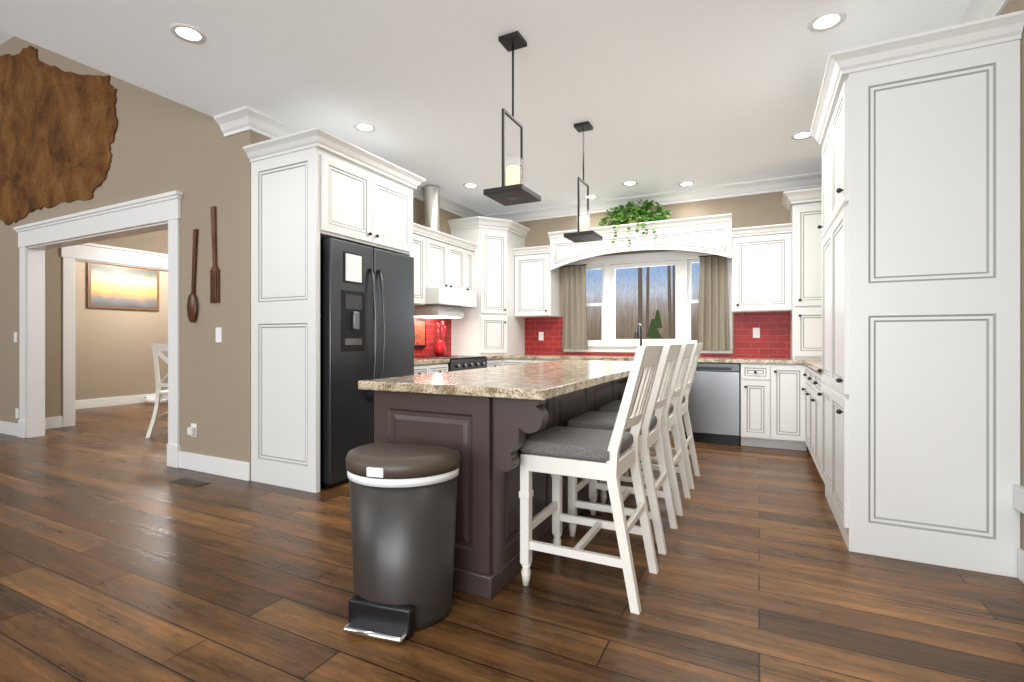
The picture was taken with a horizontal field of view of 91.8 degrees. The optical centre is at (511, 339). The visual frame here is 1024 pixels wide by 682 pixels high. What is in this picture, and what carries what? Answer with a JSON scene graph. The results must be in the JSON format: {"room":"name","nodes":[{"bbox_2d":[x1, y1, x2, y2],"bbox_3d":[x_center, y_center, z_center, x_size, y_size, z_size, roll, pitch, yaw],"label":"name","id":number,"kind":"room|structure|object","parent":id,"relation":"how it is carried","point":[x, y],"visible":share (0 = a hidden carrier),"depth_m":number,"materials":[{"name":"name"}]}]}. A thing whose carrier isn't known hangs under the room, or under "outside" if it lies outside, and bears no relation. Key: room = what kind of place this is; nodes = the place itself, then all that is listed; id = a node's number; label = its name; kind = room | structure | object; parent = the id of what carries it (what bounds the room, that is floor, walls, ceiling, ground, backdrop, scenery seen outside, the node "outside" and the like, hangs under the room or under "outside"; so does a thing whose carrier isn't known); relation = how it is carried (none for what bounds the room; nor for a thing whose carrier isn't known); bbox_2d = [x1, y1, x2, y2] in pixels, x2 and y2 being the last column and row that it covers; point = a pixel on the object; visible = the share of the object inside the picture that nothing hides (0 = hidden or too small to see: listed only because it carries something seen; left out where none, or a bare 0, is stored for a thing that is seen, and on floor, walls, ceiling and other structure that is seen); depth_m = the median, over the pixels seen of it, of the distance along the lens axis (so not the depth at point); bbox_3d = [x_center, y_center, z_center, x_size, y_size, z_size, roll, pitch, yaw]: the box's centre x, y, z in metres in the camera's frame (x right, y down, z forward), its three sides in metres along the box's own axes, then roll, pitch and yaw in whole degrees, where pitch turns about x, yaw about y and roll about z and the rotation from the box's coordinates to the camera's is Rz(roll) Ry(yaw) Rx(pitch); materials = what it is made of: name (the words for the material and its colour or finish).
{"room":"kitchen","nodes":[
{"label":"kitchen","id":0,"kind":"room"},
{"bbox_2d":[45,230,167,417],"bbox_3d":[-4.984,-0.340,8.100,0.150,2.920,4.550,0,0,27],"label":"wall","id":1,"kind":"structure","parent":0,"point":[157,242],"depth_m":6.31,"materials":[{"name":"paint"}]},
{"bbox_2d":[45,416,62,428],"bbox_3d":[-5.843,1.047,6.193,0.016,0.145,0.370,0,0,27],"label":"baseboard","id":2,"kind":"structure","parent":1,"relation":"attached to","point":[50,422],"depth_m":6.27,"materials":[{"name":"white wood"}]},
{"bbox_2d":[60,243,167,426],"bbox_3d":[-5.231,-0.083,7.547,0.202,2.405,2.700,0,0,27],"label":"door frame","id":3,"kind":"structure","parent":1,"relation":"attached to","point":[105,254],"depth_m":6.45,"materials":[{"name":"white wood"}]},
{"bbox_2d":[75,261,167,400],"bbox_3d":[-6.622,-0.340,8.917,0.150,2.920,4.550,0,0,27],"label":"wall","id":4,"kind":"structure","parent":0,"point":[113,353],"depth_m":8.48,"materials":[{"name":"paint"}]},
{"bbox_2d":[75,393,155,409],"bbox_3d":[-6.581,1.047,8.812,0.016,0.145,4.400,0,0,27],"label":"baseboard","id":5,"kind":"structure","parent":4,"relation":"attached to","point":[123,400],"depth_m":8.38,"materials":[{"name":"white wood"}]},
{"bbox_2d":[87,263,158,310],"bbox_3d":[-6.689,-0.897,8.576,0.032,0.745,1.080,0,0,27],"label":"framed picture","id":6,"kind":"object","parent":4,"relation":"attached to","point":[115,287],"visible":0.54,"depth_m":8.52,"materials":[{"name":"brown wood"}]},
{"bbox_2d":[0,36,266,480],"bbox_3d":[-5.930,-1.220,5.946,8.680,4.680,0.150,0,0,27],"label":"wall","id":7,"kind":"structure","parent":0,"point":[162,144],"depth_m":4.27,"materials":[{"name":"paint"}]},
{"bbox_2d":[0,421,17,435],"bbox_3d":[-7.762,1.047,6.766,4.670,0.145,0.016,0,0,27],"label":"baseboard","id":8,"kind":"structure","parent":7,"relation":"attached to","point":[8,428],"depth_m":5.85,"materials":[{"name":"white wood"}]},
{"bbox_2d":[14,332,16,342],"bbox_3d":[-5.797,-0.028,5.788,0.076,0.120,0.011,0,0,27],"label":"switch plate","id":9,"kind":"object","parent":7,"relation":"attached to","point":[15,333],"depth_m":5.78,"materials":[{"name":"white plastic"}]},
{"bbox_2d":[15,408,18,418],"bbox_3d":[-5.760,0.857,5.770,0.076,0.116,0.011,0,0,27],"label":"switch plate","id":10,"kind":"object","parent":7,"relation":"attached to","point":[16,409],"depth_m":5.76,"materials":[{"name":"white plastic"}]},
{"bbox_2d":[0,45,117,224],"bbox_3d":[-5.770,-2.386,5.771,4.364,2.061,0.012,0,0,27],"label":"hanging fur hide","id":11,"kind":"object","parent":7,"relation":"attached to","point":[58,127],"visible":1,"depth_m":5.41,"materials":[{"name":"fur"}]},
{"bbox_2d":[13,190,182,467],"bbox_3d":[-4.269,-0.087,5.086,3.160,2.415,0.207,0,0,27],"label":"door frame","id":12,"kind":"structure","parent":7,"relation":"attached to","point":[163,211],"depth_m":5.16,"materials":[{"name":"white wood"}]},
{"bbox_2d":[187,423,196,436],"bbox_3d":[-2.743,0.778,4.247,0.076,0.116,0.044,0,0,27],"label":"switch plate","id":13,"kind":"object","parent":7,"relation":"attached to","point":[192,430],"depth_m":4.24,"materials":[{"name":"white plastic"}]},
{"bbox_2d":[187,229,197,321],"bbox_3d":[-2.739,-0.548,4.247,0.136,0.796,0.040,0,0,27],"label":"spoon","id":14,"kind":"object","parent":7,"relation":"attached to","point":[191,307],"visible":0.98,"depth_m":4.24,"materials":[{"name":"brown wood"}]},
{"bbox_2d":[179,451,249,480],"bbox_3d":[-2.500,1.047,4.143,0.928,0.145,0.016,0,0,27],"label":"baseboard","id":15,"kind":"structure","parent":7,"relation":"attached to","point":[235,469],"depth_m":4.11,"materials":[{"name":"white wood"}]},
{"bbox_2d":[210,206,219,302],"bbox_3d":[-2.470,-0.708,4.125,0.110,0.803,0.018,0,0,27],"label":"fork","id":16,"kind":"object","parent":7,"relation":"attached to","point":[214,284],"visible":1,"depth_m":4.12,"materials":[{"name":"brown wood"}]},
{"bbox_2d":[216,327,221,341],"bbox_3d":[-2.433,-0.039,4.111,0.076,0.124,0.011,0,0,27],"label":"switch plate","id":17,"kind":"object","parent":7,"relation":"attached to","point":[218,330],"depth_m":4.10,"materials":[{"name":"white plastic"}]},
{"bbox_2d":[214,110,245,136],"bbox_3d":[-2.245,-1.732,3.970,0.300,0.135,0.097,0,0,27],"label":"crown molding","id":18,"kind":"structure","parent":7,"relation":"attached to","point":[225,120],"depth_m":3.98,"materials":[{"name":"white wood"}]},
{"bbox_2d":[267,137,461,234],"bbox_3d":[-1.281,-0.340,5.712,0.150,2.920,3.580,0,0,27],"label":"wall","id":19,"kind":"structure","parent":0,"point":[418,213],"depth_m":6.27,"materials":[{"name":"paint"}]},
{"bbox_2d":[251,130,414,257],"bbox_3d":[-1.492,-1.150,4.289,0.737,0.720,1.056,0,0,27],"label":"upper cabinet","id":20,"kind":"object","parent":19,"relation":"attached to","point":[307,190],"depth_m":3.85,"materials":[{"name":"white wood"}]},
{"bbox_2d":[234,106,485,217],"bbox_3d":[-1.252,-1.732,5.492,0.097,0.135,3.707,0,0,27],"label":"crown molding","id":21,"kind":"structure","parent":19,"relation":"attached to","point":[239,120],"depth_m":4.08,"materials":[{"name":"white wood"}]},
{"bbox_2d":[414,318,425,347],"bbox_3d":[-1.098,-0.081,5.855,0.026,0.342,0.260,0,0,27],"label":"framed picture","id":22,"kind":"object","parent":19,"relation":"attached to","point":[419,332],"visible":0.67,"depth_m":5.85,"materials":[{"name":"orange"}]},
{"bbox_2d":[414,230,426,305],"bbox_3d":[-1.253,-0.757,5.204,0.347,0.754,0.705,0,0,27],"label":"upper cabinet","id":23,"kind":"object","parent":19,"relation":"attached to","point":[420,260],"depth_m":5.36,"materials":[{"name":"white wood"}]},
{"bbox_2d":[419,185,439,225],"bbox_3d":[-0.946,-1.462,5.835,0.194,0.656,0.194,0,0,27],"label":"vent pipe","id":24,"kind":"object","parent":19,"relation":"attached to","point":[431,195],"depth_m":5.75,"materials":[{"name":"silver metal"}]},
{"bbox_2d":[415,226,486,309],"bbox_3d":[-0.795,-0.804,5.933,0.517,0.823,1.009,0,0,27],"label":"upper cabinet","id":25,"kind":"object","parent":19,"relation":"attached to","point":[456,263],"depth_m":5.88,"materials":[{"name":"white wood"}]},
{"bbox_2d":[0,0,970,214],"bbox_3d":[-4.837,-2.740,2.680,13.550,1.880,12.480,0,0,27],"label":"ceiling","id":26,"kind":"structure","parent":0,"point":[664,95],"depth_m":3.34,"materials":[{"name":"paint"}]},
{"bbox_2d":[169,23,206,43],"bbox_3d":[-1.900,-1.796,2.914,0.188,0.007,0.188,0,0,0],"label":"recessed light","id":27,"kind":"object","parent":26,"relation":"in","point":[185,32],"depth_m":2.91,"materials":[{"name":"white"}]},
{"bbox_2d":[353,122,375,131],"bbox_3d":[-1.244,-1.796,4.196,0.188,0.007,0.188,0,0,0],"label":"recessed light","id":28,"kind":"object","parent":26,"relation":"in","point":[360,126],"depth_m":4.19,"materials":[{"name":"white"}]},
{"bbox_2d":[463,183,478,187],"bbox_3d":[-0.481,-1.796,5.782,0.188,0.007,0.188,0,0,18],"label":"recessed light","id":29,"kind":"object","parent":26,"relation":"in","point":[467,185],"depth_m":5.77,"materials":[{"name":"white"}]},
{"bbox_2d":[483,31,540,205],"bbox_3d":[0.006,-1.322,2.970,0.250,0.952,0.280,0,0,27],"label":"pendant light","id":30,"kind":"object","parent":26,"relation":"hanging from","point":[514,191],"visible":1,"depth_m":2.94,"materials":[{"name":"brown metal"}]},
{"bbox_2d":[564,121,602,242],"bbox_3d":[0.599,-1.322,4.160,0.250,0.952,0.280,0,0,27],"label":"pendant light","id":31,"kind":"object","parent":26,"relation":"hanging from","point":[583,233],"visible":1,"depth_m":4.12,"materials":[{"name":"brown metal"}]},
{"bbox_2d":[583,195,597,198],"bbox_3d":[0.986,-1.796,6.235,0.188,0.007,0.188,0,0,0],"label":"recessed light","id":32,"kind":"object","parent":26,"relation":"in","point":[590,196],"depth_m":6.22,"materials":[{"name":"white"}]},
{"bbox_2d":[621,180,637,185],"bbox_3d":[1.353,-1.796,5.695,0.188,0.007,0.188,0,0,-18],"label":"recessed light","id":33,"kind":"object","parent":26,"relation":"in","point":[627,183],"depth_m":5.70,"materials":[{"name":"white"}]},
{"bbox_2d":[678,181,694,186],"bbox_3d":[2.015,-1.796,5.722,0.188,0.007,0.188,0,0,0],"label":"recessed light","id":34,"kind":"object","parent":26,"relation":"in","point":[688,183],"depth_m":5.73,"materials":[{"name":"white"}]},
{"bbox_2d":[790,131,811,139],"bbox_3d":[2.553,-1.796,4.359,0.188,0.007,0.188,0,0,18],"label":"recessed light","id":35,"kind":"object","parent":26,"relation":"in","point":[801,135],"depth_m":4.36,"materials":[{"name":"white"}]},
{"bbox_2d":[807,10,846,31],"bbox_3d":[1.777,-1.796,2.802,0.188,0.007,0.188,0,0,18],"label":"recessed light","id":36,"kind":"object","parent":26,"relation":"in","point":[826,21],"depth_m":2.80,"materials":[{"name":"white"}]},
{"bbox_2d":[479,226,510,313],"bbox_3d":[-0.233,-0.860,6.389,0.237,1.040,0.313,0,0,27],"label":"upper cabinet","id":37,"kind":"object","parent":0,"relation":"attached to","point":[498,241],"depth_m":6.41,"materials":[{"name":"white wood"}]},
{"bbox_2d":[0,403,1023,681],"bbox_3d":[-4.587,1.160,3.014,13.700,0.080,13.300,0,0,27],"label":"floor","id":38,"kind":"structure","parent":0,"point":[122,559],"depth_m":2.18,"materials":[{"name":"brown wood"}]},
{"bbox_2d":[145,344,167,437],"bbox_3d":[-4.028,0.583,6.024,0.450,1.075,0.651,0,0,-10],"label":"dining chair","id":39,"kind":"object","parent":38,"relation":"on","point":[156,350],"visible":0.31,"depth_m":5.85,"materials":[{"name":"white paint"}]},
{"bbox_2d":[170,477,210,486],"bbox_3d":[-2.536,1.116,3.901,0.340,0.008,0.120,0,0,27],"label":"floor vent","id":40,"kind":"object","parent":38,"relation":"in","point":[190,481],"visible":1,"depth_m":3.89,"materials":[{"name":"brown"}]},
{"bbox_2d":[320,238,413,488],"bbox_3d":[-1.420,0.179,4.273,0.825,1.879,1.000,0,0,27],"label":"fridge","id":41,"kind":"object","parent":38,"relation":"on","point":[366,312],"visible":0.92,"depth_m":3.90,"materials":[{"name":"black metal"}]},
{"bbox_2d":[343,443,460,642],"bbox_3d":[-0.486,0.784,2.005,0.481,0.664,0.381,0,0,27],"label":"trash can","id":42,"kind":"object","parent":38,"relation":"on","point":[403,499],"visible":1,"depth_m":1.90,"materials":[{"name":"grey plastic"}]},
{"bbox_2d":[414,366,430,374],"bbox_3d":[-1.203,0.682,4.979,0.637,0.876,0.356,0,0,27],"label":"base cabinet","id":43,"kind":"object","parent":38,"relation":"on","point":[418,370],"depth_m":4.90,"materials":[{"name":"white wood"}]},
{"bbox_2d":[431,362,448,372],"bbox_3d":[-1.044,0.682,5.299,0.637,0.876,0.358,0,0,27],"label":"base cabinet","id":44,"kind":"object","parent":38,"relation":"on","point":[439,367],"depth_m":5.18,"materials":[{"name":"white wood"}]},
{"bbox_2d":[414,358,449,365],"bbox_3d":[-1.117,0.223,5.136,0.652,0.039,0.714,0,0,27],"label":"countertop","id":45,"kind":"structure","parent":44,"relation":"on","point":[417,361],"depth_m":5.03,"materials":[{"name":"beige stone"}]},
{"bbox_2d":[434,321,445,355],"bbox_3d":[-0.873,-0.015,6.056,0.160,0.422,0.140,0,0,27],"label":"utensil crock","id":46,"kind":"object","parent":45,"relation":"on","point":[439,348],"visible":1,"depth_m":6.01,"materials":[{"name":"red ceramic"}]},
{"bbox_2d":[414,355,486,371],"bbox_3d":[-0.738,0.648,5.787,0.696,0.904,0.776,0,0,27],"label":"range oven","id":47,"kind":"object","parent":38,"relation":"on","point":[456,363],"visible":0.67,"depth_m":5.59,"materials":[{"name":"black metal"}]},
{"bbox_2d":[451,217,526,357],"bbox_3d":[-0.309,-0.673,6.739,0.667,1.753,0.868,0,0,27],"label":"tall cabinet","id":48,"kind":"object","parent":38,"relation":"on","point":[464,323],"depth_m":6.44,"materials":[{"name":"white wood"}]},
{"bbox_2d":[445,354,494,357],"bbox_3d":[-0.508,0.223,6.357,0.652,0.039,0.434,0,0,27],"label":"countertop","id":49,"kind":"structure","parent":48,"relation":"on","point":[487,355],"depth_m":6.37,"materials":[{"name":"beige stone"}]},
{"bbox_2d":[479,314,510,353],"bbox_3d":[-0.233,-0.065,6.389,0.237,0.470,0.313,0,0,27],"label":"base cabinet","id":50,"kind":"object","parent":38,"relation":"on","point":[494,329],"depth_m":6.39,"materials":[{"name":"white wood"}]},
{"bbox_2d":[487,358,502,367],"bbox_3d":[-0.512,0.682,6.365,0.637,0.876,0.445,0,0,27],"label":"base cabinet","id":51,"kind":"object","parent":38,"relation":"on","point":[491,362],"depth_m":6.24,"materials":[{"name":"white wood"}]},
{"bbox_2d":[374,372,643,598],"bbox_3d":[0.328,0.682,3.485,0.918,0.876,2.800,0,0,27],"label":"kitchen island","id":52,"kind":"object","parent":38,"relation":"on","point":[484,422],"depth_m":2.22,"materials":[{"name":"grey paint"}]},
{"bbox_2d":[358,360,644,399],"bbox_3d":[0.327,0.222,3.485,0.984,0.043,2.870,0,0,27],"label":"island countertop","id":53,"kind":"structure","parent":52,"relation":"on","point":[549,380],"depth_m":2.44,"materials":[{"name":"beige stone"}]},
{"bbox_2d":[503,358,534,365],"bbox_3d":[0.200,0.682,6.617,0.453,0.876,0.632,0,0,27],"label":"base cabinet","id":54,"kind":"object","parent":38,"relation":"on","point":[506,361],"depth_m":6.33,"materials":[{"name":"white wood"}]},
{"bbox_2d":[535,358,562,362],"bbox_3d":[0.602,0.682,6.417,0.446,0.876,0.632,0,0,27],"label":"base cabinet","id":55,"kind":"object","parent":38,"relation":"on","point":[536,359],"depth_m":6.16,"materials":[{"name":"white wood"}]},
{"bbox_2d":[519,345,662,614],"bbox_3d":[0.389,0.573,2.326,0.591,1.095,0.442,0,0,27],"label":"stool","id":56,"kind":"object","parent":38,"relation":"on","point":[610,457],"visible":1,"depth_m":2.21,"materials":[{"name":"white paint"}]},
{"bbox_2d":[567,344,681,554],"bbox_3d":[0.670,0.573,2.889,0.591,1.095,0.442,0,0,27],"label":"stool","id":57,"kind":"object","parent":38,"relation":"on","point":[650,434],"visible":0.56,"depth_m":2.78,"materials":[{"name":"white paint"}]},
{"bbox_2d":[599,343,693,515],"bbox_3d":[0.952,0.573,3.453,0.591,1.095,0.442,0,0,27],"label":"stool","id":58,"kind":"object","parent":38,"relation":"on","point":[669,418],"visible":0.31,"depth_m":3.30,"materials":[{"name":"white paint"}]},
{"bbox_2d":[623,343,702,488],"bbox_3d":[1.233,0.573,4.017,0.591,1.095,0.442,0,0,27],"label":"stool","id":59,"kind":"object","parent":38,"relation":"on","point":[682,408],"visible":0.35,"depth_m":3.84,"materials":[{"name":"white paint"}]},
{"bbox_2d":[660,362,682,438],"bbox_3d":[1.801,0.682,5.819,0.449,0.876,0.632,0,0,27],"label":"base cabinet","id":60,"kind":"object","parent":38,"relation":"on","point":[669,430],"depth_m":5.53,"materials":[{"name":"white wood"}]},
{"bbox_2d":[683,362,740,444],"bbox_3d":[2.250,0.682,5.560,0.567,0.871,0.590,0,0,27],"label":"dishwasher","id":61,"kind":"object","parent":38,"relation":"on","point":[714,403],"visible":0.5,"depth_m":5.29,"materials":[{"name":"grey metal"}]},
{"bbox_2d":[739,362,770,447],"bbox_3d":[2.649,0.682,5.396,0.276,0.876,0.632,0,0,27],"label":"base cabinet","id":62,"kind":"object","parent":38,"relation":"on","point":[755,376],"depth_m":5.12,"materials":[{"name":"white wood"}]},
{"bbox_2d":[503,354,802,365],"bbox_3d":[1.235,0.223,6.093,4.007,0.039,0.648,0,0,27],"label":"countertop","id":63,"kind":"structure","parent":62,"relation":"on","point":[608,357],"depth_m":5.74,"materials":[{"name":"beige stone"}]},
{"bbox_2d":[637,323,641,345],"bbox_3d":[1.578,0.002,6.004,0.120,0.402,0.220,0,0,27],"label":"sink faucet","id":64,"kind":"object","parent":63,"relation":"on","point":[639,325],"visible":0.77,"depth_m":6.06,"materials":[{"name":"black"}]},
{"bbox_2d":[771,366,802,450],"bbox_3d":[2.918,0.682,5.263,0.324,0.876,0.632,0,0,27],"label":"base cabinet","id":65,"kind":"object","parent":38,"relation":"on","point":[786,381],"depth_m":5.00,"materials":[{"name":"white wood"}]},
{"bbox_2d":[787,187,818,357],"bbox_3d":[3.225,-0.663,5.230,0.485,1.733,0.417,0,0,27],"label":"tall cabinet","id":66,"kind":"object","parent":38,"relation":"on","point":[803,320],"depth_m":5.11,"materials":[{"name":"white wood"}]},
{"bbox_2d":[803,366,806,450],"bbox_3d":[3.110,0.682,4.555,0.692,0.876,0.490,0,0,27],"label":"base cabinet","id":67,"kind":"object","parent":38,"relation":"on","point":[804,367],"depth_m":4.92,"materials":[{"name":"white wood"}]},
{"bbox_2d":[803,358,818,373],"bbox_3d":[3.019,0.223,4.389,0.707,0.039,2.105,0,0,27],"label":"countertop","id":68,"kind":"structure","parent":67,"relation":"on","point":[811,363],"depth_m":4.46,"materials":[{"name":"beige stone"}]},
{"bbox_2d":[807,370,810,453],"bbox_3d":[2.891,0.682,4.115,0.692,0.876,0.494,0,0,27],"label":"base cabinet","id":69,"kind":"object","parent":38,"relation":"on","point":[808,371],"depth_m":4.47,"materials":[{"name":"white wood"}]},
{"bbox_2d":[811,370,818,471],"bbox_3d":[2.668,0.682,3.669,0.692,0.876,0.503,0,0,27],"label":"base cabinet","id":70,"kind":"object","parent":38,"relation":"on","point":[814,377],"depth_m":4.00,"materials":[{"name":"white wood"}]},
{"bbox_2d":[819,110,826,497],"bbox_3d":[2.436,-0.195,3.202,0.692,2.630,0.534,0,0,27],"label":"tall cabinet","id":71,"kind":"object","parent":38,"relation":"on","point":[822,125],"depth_m":3.54,"materials":[{"name":"white wood"}]},
{"bbox_2d":[827,18,1022,577],"bbox_3d":[2.206,-0.195,2.741,0.692,2.630,0.496,0,0,27],"label":"tall cabinet","id":72,"kind":"object","parent":38,"relation":"on","point":[877,290],"depth_m":2.49,"materials":[{"name":"white wood"}]},
{"bbox_2d":[598,199,671,247],"bbox_3d":[1.464,-1.408,6.037,0.908,0.639,0.473,0,0,27],"label":"ivy plant","id":73,"kind":"object","parent":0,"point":[641,212],"visible":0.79,"depth_m":6.04,"materials":[{"name":"green plant"}]},
{"bbox_2d":[517,187,817,353],"bbox_3d":[1.730,-0.340,6.294,5.020,2.920,0.150,0,0,27],"label":"wall","id":74,"kind":"structure","parent":0,"point":[764,209],"depth_m":5.92,"materials":[{"name":"paint"}]},
{"bbox_2d":[515,250,562,317],"bbox_3d":[0.339,-0.722,6.707,0.518,0.824,0.347,0,0,27],"label":"upper cabinet","id":75,"kind":"object","parent":74,"relation":"attached to","point":[537,276],"depth_m":6.55,"materials":[{"name":"white wood"}]},
{"bbox_2d":[539,332,543,339],"bbox_3d":[0.402,-0.050,6.859,0.072,0.116,0.006,0,0,27],"label":"switch plate","id":76,"kind":"object","parent":74,"relation":"attached to","point":[541,334],"depth_m":6.85,"materials":[{"name":"white plastic"}]},
{"bbox_2d":[564,250,732,353],"bbox_3d":[1.660,-0.465,6.293,2.095,1.250,0.195,0,0,27],"label":"kitchen window","id":77,"kind":"structure","parent":74,"relation":"in","point":[609,342],"depth_m":6.24,"materials":[{"name":"white wood"}]},
{"bbox_2d":[562,264,587,348],"bbox_3d":[0.827,-0.432,6.544,0.360,1.114,0.072,0,0,27],"label":"curtain","id":78,"kind":"object","parent":77,"relation":"hanging from","point":[574,333],"visible":1,"depth_m":6.54,"materials":[{"name":"fabric"}]},
{"bbox_2d":[697,255,729,350],"bbox_3d":[2.348,-0.432,5.786,0.360,1.114,0.072,0,0,27],"label":"curtain","id":79,"kind":"object","parent":77,"relation":"hanging from","point":[713,321],"visible":0.98,"depth_m":5.78,"materials":[{"name":"fabric"}]},
{"bbox_2d":[486,172,821,221],"bbox_3d":[1.626,-1.732,6.208,4.610,0.135,0.097,0,0,27],"label":"crown molding","id":80,"kind":"structure","parent":74,"relation":"attached to","point":[810,180],"depth_m":5.98,"materials":[{"name":"white wood"}]},
{"bbox_2d":[753,328,759,337],"bbox_3d":[2.792,-0.080,5.667,0.072,0.116,0.006,0,0,27],"label":"switch plate","id":81,"kind":"object","parent":74,"relation":"attached to","point":[756,331],"depth_m":5.66,"materials":[{"name":"white plastic"}]},
{"bbox_2d":[731,230,790,313],"bbox_3d":[2.764,-0.722,5.498,0.580,0.824,0.347,0,0,27],"label":"upper cabinet","id":82,"kind":"object","parent":74,"relation":"attached to","point":[761,263],"depth_m":5.35,"materials":[{"name":"white wood"}]},
{"bbox_2d":[999,0,1023,549],"bbox_3d":[1.159,-0.340,-0.309,0.150,2.920,12.480,0,0,27],"label":"wall","id":83,"kind":"structure","parent":0,"point":[1011,6],"depth_m":2.33,"materials":[{"name":"paint"}]},
{"bbox_2d":[956,0,1009,24],"bbox_3d":[1.014,-1.732,-0.321,0.097,0.135,12.330,0,0,27],"label":"crown molding","id":84,"kind":"structure","parent":83,"relation":"attached to","point":[975,10],"depth_m":2.61,"materials":[{"name":"white wood"}]},
{"bbox_2d":[1014,485,1023,583],"bbox_3d":[0.333,0.900,-1.764,0.030,0.440,9.140,0,0,27],"label":"baseboard","id":85,"kind":"structure","parent":83,"relation":"attached to","point":[1018,489],"depth_m":2.29,"materials":[{"name":"white wood"}]},
{"label":"outside","id":86,"kind":"structure","parent":0,"visible":0},
{"bbox_2d":[586,263,699,339],"bbox_3d":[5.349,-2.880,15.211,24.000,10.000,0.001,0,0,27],"label":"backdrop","id":87,"kind":"structure","parent":86,"point":[626,302],"depth_m":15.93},
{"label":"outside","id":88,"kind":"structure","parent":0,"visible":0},
{"bbox_2d":[633,265,674,338],"bbox_3d":[3.564,-3.129,11.632,24.000,9.503,8.000,0,0,27],"label":"trees","id":89,"kind":"object","parent":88,"point":[652,331],"visible":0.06,"depth_m":12.40,"materials":[{"name":"plant"}]}
]}

